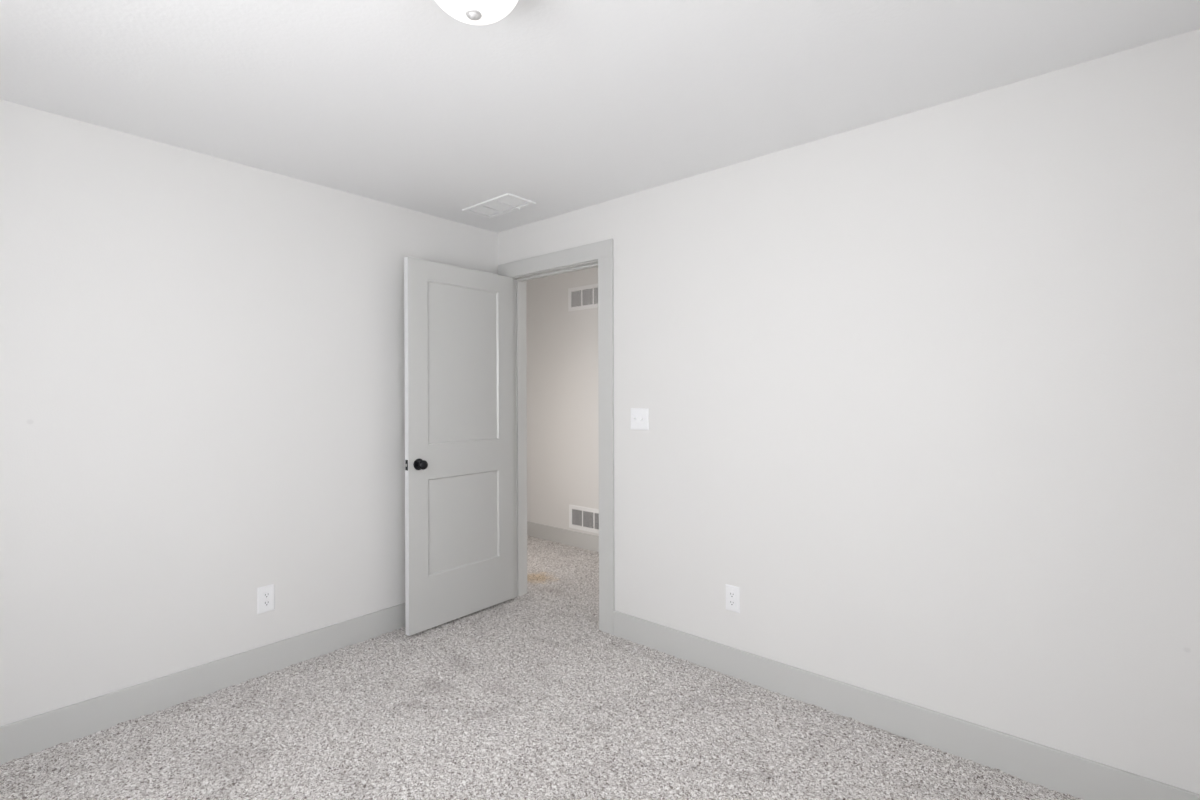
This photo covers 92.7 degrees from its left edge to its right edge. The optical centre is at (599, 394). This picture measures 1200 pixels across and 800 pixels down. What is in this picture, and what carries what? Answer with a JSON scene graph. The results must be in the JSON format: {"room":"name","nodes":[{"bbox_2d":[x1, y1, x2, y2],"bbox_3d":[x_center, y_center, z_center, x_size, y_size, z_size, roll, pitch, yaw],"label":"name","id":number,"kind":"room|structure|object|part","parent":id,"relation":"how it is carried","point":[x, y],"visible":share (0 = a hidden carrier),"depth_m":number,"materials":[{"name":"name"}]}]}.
{"room":"empty bedroom","nodes":[
{"label":"empty bedroom","id":0,"kind":"room"},
{"bbox_2d":[0,99,497,725],"bbox_3d":[-1.743,0.138,2.734,0.120,2.452,3.100,0,0,41],"label":"wall","id":1,"kind":"structure","parent":0,"point":[202,356],"depth_m":2.53,"materials":[{"name":"paint"}]},
{"bbox_2d":[0,603,405,764],"bbox_3d":[-1.693,1.291,2.685,0.014,0.146,3.086,0,0,41],"label":"baseboard","id":2,"kind":"structure","parent":1,"relation":"attached to","point":[21,738],"depth_m":2.51,"materials":[{"name":"white paint"}]},
{"bbox_2d":[257,584,274,613],"bbox_3d":[-1.619,0.994,2.776,0.009,0.126,0.076,0,0,41],"label":"wall outlet","id":3,"kind":"object","parent":1,"relation":"attached to","point":[265,594],"visible":1,"depth_m":2.77,"materials":[{"name":"white plastic"}]},
{"bbox_2d":[263,600,270,606],"bbox_3d":[-1.617,1.013,2.774,0.004,0.028,0.034,0,0,41],"label":"receptacle","id":4,"kind":"object","parent":3,"relation":"attached to","point":[266,603],"depth_m":2.78,"materials":[{"name":"grey plastic"}]},
{"bbox_2d":[263,592,270,598],"bbox_3d":[-1.617,0.974,2.774,0.004,0.028,0.034,0,0,41],"label":"receptacle","id":5,"kind":"object","parent":3,"relation":"attached to","point":[266,595],"depth_m":2.78,"materials":[{"name":"grey plastic"}]},
{"bbox_2d":[0,536,1082,799],"bbox_3d":[-0.141,1.413,2.160,6.790,0.108,4.554,0,0,41],"label":"floor","id":6,"kind":"structure","parent":0,"point":[525,697],"depth_m":2.27,"materials":[{"name":"carpet"}]},
{"bbox_2d":[526,267,598,535],"bbox_3d":[1.345,0.128,3.802,6.670,2.452,0.120,0,0,41],"label":"wall","id":7,"kind":"structure","parent":0,"point":[563,430],"depth_m":5.19,"materials":[{"name":"white paint"}]},
{"bbox_2d":[527,521,598,552],"bbox_3d":[1.260,1.281,3.790,6.550,0.146,0.014,0,0,41],"label":"baseboard","id":8,"kind":"structure","parent":7,"relation":"attached to","point":[586,541],"depth_m":5.14,"materials":[{"name":"white paint"}]},
{"bbox_2d":[568,284,597,310],"bbox_3d":[-0.109,-0.843,4.967,0.455,0.205,0.007,0,0,41],"label":"air vent","id":9,"kind":"object","parent":7,"relation":"in","point":[579,298],"visible":0.77,"depth_m":5.00,"materials":[{"name":"white metal"}]},
{"bbox_2d":[569,505,598,533],"bbox_3d":[-0.102,1.089,4.967,0.455,0.205,0.007,0,0,41],"label":"air vent","id":10,"kind":"object","parent":7,"relation":"in","point":[581,518],"visible":0.68,"depth_m":5.00,"materials":[{"name":"white metal"}]},
{"bbox_2d":[0,0,1199,232],"bbox_3d":[-0.150,-1.153,2.160,6.790,0.120,4.554,0,0,41],"label":"ceiling","id":11,"kind":"structure","parent":0,"point":[561,106],"depth_m":1.96,"materials":[{"name":"white paint"}]},
{"bbox_2d":[435,0,517,24],"bbox_3d":[-0.319,-1.019,1.443,0.250,0.147,0.250,0,0,41],"label":"ceiling light","id":12,"kind":"object","parent":11,"relation":"attached to","point":[474,12],"visible":1,"depth_m":1.44,"materials":[{"name":"white glass"}]},
{"bbox_2d":[462,193,535,218],"bbox_3d":[-0.587,-1.084,3.312,0.415,0.016,0.206,0,0,41],"label":"ceiling vent","id":13,"kind":"object","parent":11,"relation":"in","point":[505,203],"visible":1,"depth_m":3.30,"materials":[{"name":"white metal"}]},
{"bbox_2d":[498,29,1199,793],"bbox_3d":[0.508,0.130,2.921,6.550,2.452,0.120,0,0,41],"label":"wall","id":14,"kind":"structure","parent":0,"point":[921,387],"depth_m":2.15,"materials":[{"name":"paint"}]},
{"bbox_2d":[404,257,513,635],"bbox_3d":[-0.826,0.287,3.461,0.162,2.095,0.784,0,0,40],"label":"door","id":15,"kind":"structure","parent":14,"relation":"in","point":[458,321],"depth_m":3.42,"materials":[{"name":"white paint"}]},
{"bbox_3d":[-0.992,0.393,3.186,0.063,0.065,0.065,0,0,40],"label":"knob","id":16,"kind":"part","parent":15,"relation":"part of","materials":[{"name":"black metal"}]},
{"bbox_2d":[498,239,614,634],"bbox_3d":[-0.256,0.244,3.578,0.990,2.227,0.153,0,0,41],"label":"door frame","id":17,"kind":"structure","parent":14,"relation":"attached to","point":[602,251],"depth_m":3.30,"materials":[{"name":"white paint"}]},
{"bbox_2d":[631,408,648,429],"bbox_3d":[0.207,0.134,3.086,0.120,0.117,0.022,0,0,41],"label":"light switch","id":18,"kind":"object","parent":14,"relation":"attached to","point":[639,416],"visible":1,"depth_m":3.09,"materials":[{"name":"white plastic"}]},
{"bbox_2d":[726,584,739,612],"bbox_3d":[0.632,0.976,2.732,0.074,0.122,0.009,0,0,41],"label":"wall outlet","id":19,"kind":"object","parent":14,"relation":"attached to","point":[732,592],"visible":1,"depth_m":2.73,"materials":[{"name":"white plastic"}]},
{"bbox_2d":[729,599,735,605],"bbox_3d":[0.631,0.996,2.730,0.034,0.028,0.004,0,0,41],"label":"receptacle","id":20,"kind":"object","parent":19,"relation":"attached to","point":[732,602],"depth_m":2.73,"materials":[{"name":"grey plastic"}]},
{"bbox_2d":[729,591,735,597],"bbox_3d":[0.630,0.957,2.730,0.034,0.028,0.004,0,0,41],"label":"receptacle","id":21,"kind":"object","parent":19,"relation":"attached to","point":[732,594],"depth_m":2.73,"materials":[{"name":"grey plastic"}]},
{"bbox_2d":[613,611,1199,799],"bbox_3d":[1.004,1.282,2.409,2.438,0.146,0.014,0,0,41],"label":"baseboard","id":22,"kind":"structure","parent":14,"relation":"attached to","point":[1060,771],"depth_m":2.21,"materials":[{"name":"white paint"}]}
]}

